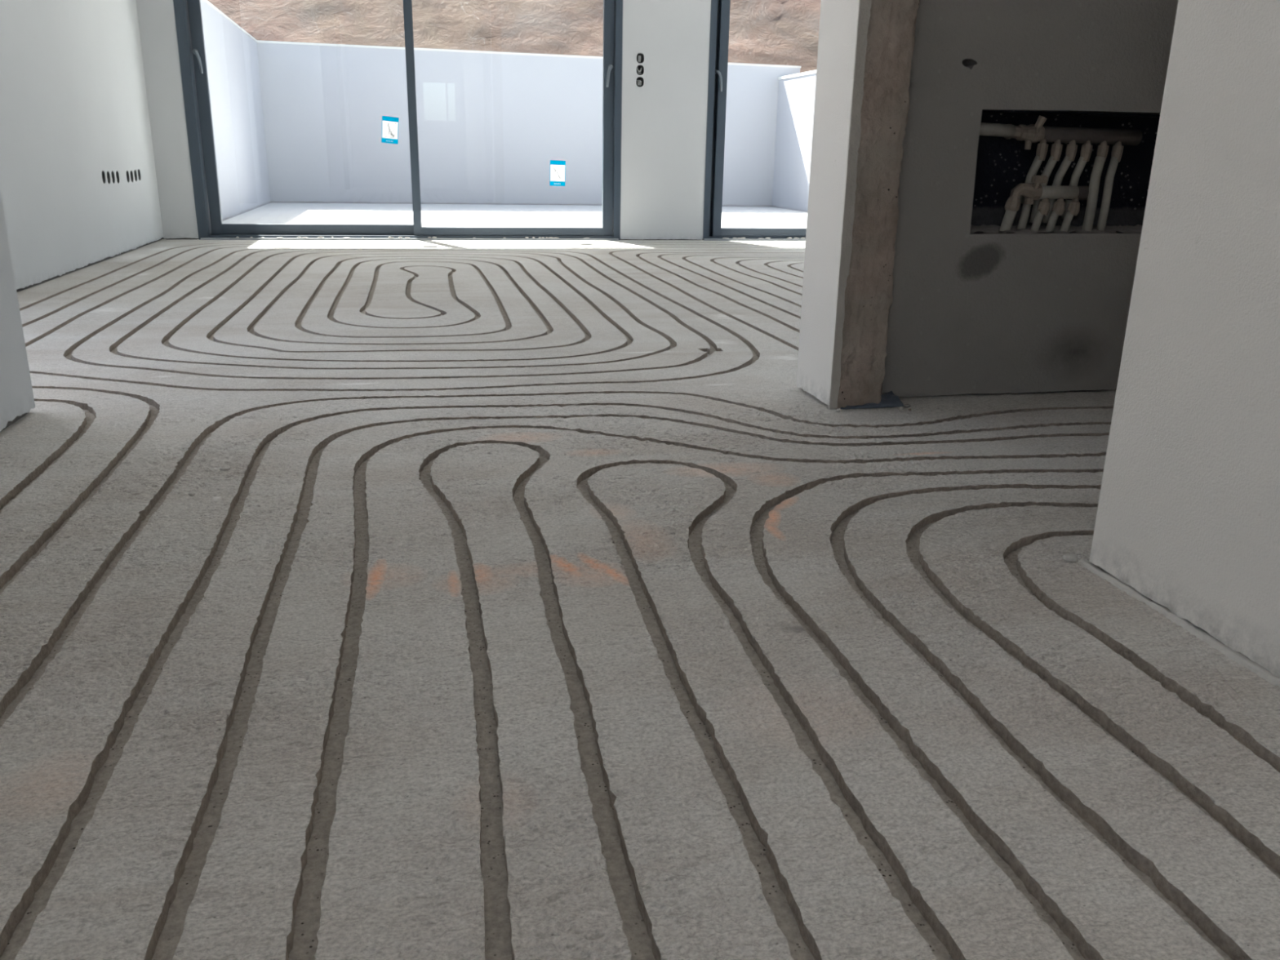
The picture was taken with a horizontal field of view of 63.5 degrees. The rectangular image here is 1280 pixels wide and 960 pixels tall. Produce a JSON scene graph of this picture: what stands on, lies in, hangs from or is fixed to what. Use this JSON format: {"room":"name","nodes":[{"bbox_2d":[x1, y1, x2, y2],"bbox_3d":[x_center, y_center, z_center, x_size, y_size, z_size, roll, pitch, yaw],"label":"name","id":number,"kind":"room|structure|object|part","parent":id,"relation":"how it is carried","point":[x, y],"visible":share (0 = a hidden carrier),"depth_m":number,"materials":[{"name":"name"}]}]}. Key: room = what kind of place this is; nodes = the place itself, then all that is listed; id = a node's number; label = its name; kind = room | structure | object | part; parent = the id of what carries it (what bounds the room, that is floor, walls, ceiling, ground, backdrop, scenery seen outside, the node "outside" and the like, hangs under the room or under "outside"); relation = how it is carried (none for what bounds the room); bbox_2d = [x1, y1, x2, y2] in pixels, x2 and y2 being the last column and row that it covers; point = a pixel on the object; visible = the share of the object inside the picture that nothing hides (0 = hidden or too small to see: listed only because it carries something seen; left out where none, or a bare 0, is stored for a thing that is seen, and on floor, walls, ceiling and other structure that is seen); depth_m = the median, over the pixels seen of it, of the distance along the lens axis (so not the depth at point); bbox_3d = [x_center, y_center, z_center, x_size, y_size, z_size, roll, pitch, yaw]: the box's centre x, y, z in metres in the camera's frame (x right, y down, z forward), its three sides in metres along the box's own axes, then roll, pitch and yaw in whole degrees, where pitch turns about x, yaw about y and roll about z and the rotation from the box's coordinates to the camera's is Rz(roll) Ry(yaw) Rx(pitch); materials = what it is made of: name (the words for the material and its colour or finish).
{"room":"building under construction","nodes":[
{"label":"building under construction","id":0,"kind":"room"},
{"bbox_2d":[0,190,35,431],"bbox_3d":[-1.127,-0.536,-0.829,0.884,2.620,5.550,-3,18,-12],"label":"wall","id":1,"kind":"structure","parent":0,"point":[16,394],"depth_m":2.11,"materials":[{"name":"white paint"}]},
{"bbox_2d":[0,0,163,292],"bbox_3d":[-2.568,-2.036,3.864,0.250,2.620,5.090,-3,18,-12],"label":"wall","id":2,"kind":"structure","parent":0,"point":[74,108],"depth_m":4.74,"materials":[{"name":"white paint"}]},
{"bbox_2d":[102,170,105,183],"bbox_3d":[-2.720,-1.524,5.202,0.037,0.064,0.060,-3,18,-12],"label":"junction box","id":3,"kind":"object","parent":2,"relation":"attached to","point":[103,172],"visible":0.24,"depth_m":5.23,"materials":[{"name":"grey plastic"}]},
{"bbox_2d":[106,171,110,183],"bbox_3d":[-2.739,-1.547,5.287,0.038,0.064,0.060,-3,18,-12],"label":"junction box","id":4,"kind":"object","parent":2,"relation":"attached to","point":[108,172],"visible":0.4,"depth_m":5.31,"materials":[{"name":"grey plastic"}]},
{"bbox_2d":[111,170,115,183],"bbox_3d":[-2.759,-1.574,5.371,0.039,0.064,0.060,-3,18,-12],"label":"junction box","id":5,"kind":"object","parent":2,"relation":"attached to","point":[113,173],"visible":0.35,"depth_m":5.40,"materials":[{"name":"grey plastic"}]},
{"bbox_2d":[115,170,119,183],"bbox_3d":[-2.778,-1.598,5.455,0.039,0.064,0.060,-3,18,-12],"label":"junction box","id":6,"kind":"object","parent":2,"relation":"attached to","point":[117,172],"visible":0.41,"depth_m":5.48,"materials":[{"name":"grey plastic"}]},
{"bbox_2d":[126,170,128,182],"bbox_3d":[-2.822,-1.659,5.654,0.037,0.064,0.060,-3,18,-12],"label":"junction box","id":7,"kind":"object","parent":2,"relation":"attached to","point":[127,174],"visible":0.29,"depth_m":5.68,"materials":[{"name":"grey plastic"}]},
{"bbox_2d":[130,170,133,182],"bbox_3d":[-2.841,-1.685,5.736,0.038,0.064,0.060,-3,18,-12],"label":"junction box","id":8,"kind":"object","parent":2,"relation":"attached to","point":[131,174],"visible":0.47,"depth_m":5.76,"materials":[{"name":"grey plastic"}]},
{"bbox_2d":[133,169,137,181],"bbox_3d":[-2.860,-1.712,5.817,0.038,0.064,0.060,-3,18,-12],"label":"junction box","id":9,"kind":"object","parent":2,"relation":"attached to","point":[135,171],"visible":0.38,"depth_m":5.84,"materials":[{"name":"grey plastic"}]},
{"bbox_2d":[137,168,140,180],"bbox_3d":[-2.878,-1.741,5.898,0.038,0.064,0.060,-3,18,-12],"label":"junction box","id":10,"kind":"object","parent":2,"relation":"attached to","point":[139,172],"visible":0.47,"depth_m":5.92,"materials":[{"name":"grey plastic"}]},
{"bbox_2d":[135,0,711,239],"bbox_3d":[-0.031,-2.899,6.763,6.390,2.620,0.250,-3,18,-12],"label":"wall","id":11,"kind":"structure","parent":0,"point":[664,120],"depth_m":6.74,"materials":[{"name":"white paint"}]},
{"bbox_2d":[173,0,622,240],"bbox_3d":[-1.436,-2.702,6.435,2.681,2.350,0.204,-3,18,-12],"label":"door","id":12,"kind":"structure","parent":11,"relation":"in","point":[188,13],"depth_m":6.60,"materials":[{"name":"grey metal"}]},
{"bbox_3d":[-2.657,-2.513,6.201,0.039,0.142,0.078,-12,22,-36],"label":"handle","id":13,"kind":"part","parent":12,"relation":"part of","materials":[{"name":"grey metal"}]},
{"bbox_3d":[-2.055,-2.673,6.344,1.304,2.272,0.040,-3,18,-12],"label":"sliding panel","id":14,"kind":"part","parent":12,"relation":"part of","materials":[{"name":"clear glass"}]},
{"bbox_2d":[381,115,399,144],"bbox_3d":[-1.592,-2.229,6.586,0.117,0.170,0.001,-3,18,-12],"label":"sticker","id":15,"kind":"object","parent":12,"relation":"attached to","point":[389,134],"visible":1,"depth_m":6.59,"materials":[{"name":"paper"}]},
{"bbox_3d":[-1.592,-2.222,6.588,0.104,0.128,0.001,-3,18,-12],"label":"printed panel","id":16,"kind":"part","parent":15,"relation":"part of","materials":[{"name":"paper"}]},
{"bbox_3d":[-0.815,-2.715,6.555,1.317,2.274,0.040,-3,18,-12],"label":"sliding panel","id":17,"kind":"part","parent":12,"relation":"part of","materials":[{"name":"clear glass"}]},
{"bbox_2d":[549,160,565,186],"bbox_3d":[-0.544,-2.027,6.831,0.108,0.164,0.001,-3,18,-12],"label":"sticker","id":18,"kind":"object","parent":12,"relation":"attached to","point":[557,168],"visible":1,"depth_m":6.83,"materials":[{"name":"paper"}]},
{"bbox_3d":[-0.544,-2.019,6.833,0.098,0.125,0.001,-3,18,-12],"label":"printed panel","id":19,"kind":"part","parent":18,"relation":"part of","materials":[{"name":"paper"}]},
{"bbox_3d":[-0.193,-2.609,6.673,0.037,0.142,0.075,4,18,8],"label":"handle","id":20,"kind":"part","parent":12,"relation":"part of","materials":[{"name":"grey metal"}]},
{"bbox_2d":[635,76,644,87],"bbox_3d":[-0.004,-2.598,6.751,0.051,0.062,0.034,-3,18,-12],"label":"junction box","id":21,"kind":"object","parent":11,"relation":"attached to","point":[639,82],"visible":1,"depth_m":6.75,"materials":[{"name":"grey plastic"}]},
{"bbox_2d":[636,53,644,63],"bbox_3d":[-0.001,-2.736,6.708,0.051,0.062,0.034,-3,18,-12],"label":"junction box","id":22,"kind":"object","parent":11,"relation":"attached to","point":[640,56],"visible":1,"depth_m":6.72,"materials":[{"name":"grey plastic"}]},
{"bbox_2d":[636,65,644,75],"bbox_3d":[-0.003,-2.667,6.730,0.051,0.062,0.034,-3,18,-12],"label":"junction box","id":23,"kind":"object","parent":11,"relation":"attached to","point":[640,69],"visible":1,"depth_m":6.73,"materials":[{"name":"grey plastic"}]},
{"bbox_2d":[702,0,806,240],"bbox_3d":[1.610,-2.850,7.087,2.394,2.350,0.190,-3,18,-12],"label":"door","id":24,"kind":"structure","parent":11,"relation":"in","point":[720,9],"depth_m":6.98,"materials":[{"name":"grey metal"}]},
{"bbox_3d":[0.513,-2.653,6.862,0.039,0.142,0.078,-12,22,-36],"label":"handle","id":25,"kind":"part","parent":24,"relation":"part of","materials":[{"name":"grey metal"}]},
{"bbox_2d":[0,202,1279,959],"bbox_3d":[0.497,-0.769,4.727,6.500,0.254,15.350,-3,18,-12],"label":"floor","id":26,"kind":"structure","parent":0,"point":[531,601],"depth_m":1.22,"materials":[{"name":"grey concrete"}]},
{"bbox_2d":[219,466,230,470],"bbox_3d":[-0.742,-0.020,1.849,0.018,0.006,0.011,-3,18,-12],"label":"chip","id":27,"kind":"object","parent":26,"relation":"on","point":[223,468],"visible":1,"depth_m":1.85,"materials":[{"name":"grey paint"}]},
{"bbox_2d":[200,0,271,221],"bbox_3d":[-3.530,-3.017,8.593,0.216,1.685,4.724,-3,18,-12],"label":"wall","id":28,"kind":"structure","parent":26,"relation":"on","point":[232,59],"depth_m":8.99,"materials":[{"name":"white paint"}]},
{"bbox_2d":[257,40,800,206],"bbox_3d":[-1.186,-3.868,11.492,6.116,1.655,0.216,-3,18,-12],"label":"wall","id":29,"kind":"structure","parent":26,"relation":"on","point":[491,125],"depth_m":11.22,"materials":[{"name":"white paint"}]},
{"bbox_2d":[772,70,816,212],"bbox_3d":[2.166,-3.192,9.830,0.216,1.480,4.724,-3,18,-12],"label":"wall","id":30,"kind":"structure","parent":26,"relation":"on","point":[796,92],"depth_m":11.41,"materials":[{"name":"white paint"}]},
{"bbox_2d":[840,391,903,408],"bbox_3d":[0.532,-0.189,2.428,0.162,0.023,0.078,-3,18,-12],"label":"plastic film","id":31,"kind":"object","parent":26,"relation":"on","point":[889,399],"visible":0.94,"depth_m":2.41,"materials":[{"name":"blue plastic"}]},
{"bbox_2d":[903,404,911,407],"bbox_3d":[0.624,-0.173,2.416,0.020,0.008,0.010,-3,18,-12],"label":"chip","id":32,"kind":"object","parent":26,"relation":"on","point":[904,405],"visible":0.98,"depth_m":2.41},
{"bbox_2d":[1062,553,1077,561],"bbox_3d":[0.625,0.113,1.500,0.020,0.012,0.016,-3,18,-12],"label":"chip","id":33,"kind":"object","parent":26,"relation":"on","point":[1069,557],"visible":1,"depth_m":1.50,"materials":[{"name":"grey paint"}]},
{"bbox_2d":[795,0,919,408],"bbox_3d":[0.505,-1.429,2.110,0.142,2.620,0.216,-3,18,-12],"label":"column","id":34,"kind":"structure","parent":0,"point":[865,47],"depth_m":2.29,"materials":[{"name":"concrete"}]},
{"bbox_2d":[881,0,1177,397],"bbox_3d":[2.328,-1.526,2.529,3.660,2.620,0.118,-3,18,-12],"label":"wall","id":35,"kind":"structure","parent":0,"point":[975,308],"depth_m":2.44,"materials":[{"name":"grey"}]},
{"bbox_2d":[979,115,1142,233],"bbox_3d":[0.984,-0.725,2.471,0.457,0.272,0.076,-3,18,-12],"label":"pipes","id":36,"kind":"object","parent":35,"relation":"attached to","point":[1045,206],"visible":0.93,"depth_m":2.47,"materials":[{"name":"white metal"}]},
{"bbox_3d":[0.919,-0.793,2.448,0.016,0.022,0.016,-3,18,-12],"label":"drain spout","id":37,"kind":"part","parent":36,"relation":"part of","materials":[{"name":"gold metal"}]},
{"bbox_3d":[0.936,-0.832,2.416,0.026,0.039,0.021,11,20,29],"label":"valve handle","id":38,"kind":"part","parent":36,"relation":"part of","materials":[{"name":"gold metal"}]},
{"bbox_2d":[1088,0,1279,677],"bbox_3d":[2.432,-0.524,-0.657,2.670,2.620,4.359,-3,18,-12],"label":"wall","id":39,"kind":"structure","parent":0,"point":[1188,515],"depth_m":1.24,"materials":[{"name":"white paint"}]},
{"bbox_2d":[1077,559,1279,686],"bbox_3d":[0.892,0.476,0.366,0.021,0.008,2.422,-3,18,-12],"label":"trim","id":40,"kind":"structure","parent":39,"relation":"attached to","point":[1239,658],"depth_m":1.28,"materials":[{"name":"grey paint"}]},
{"label":"outside","id":41,"kind":"structure","parent":0,"visible":0},
{"bbox_2d":[207,0,821,72],"bbox_3d":[-1.206,-13.162,17.216,24.000,12.889,16.000,-3,18,-12],"label":"bank","id":42,"kind":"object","parent":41,"point":[762,32],"visible":0.17,"depth_m":11.63,"materials":[{"name":"soil"}]}
]}

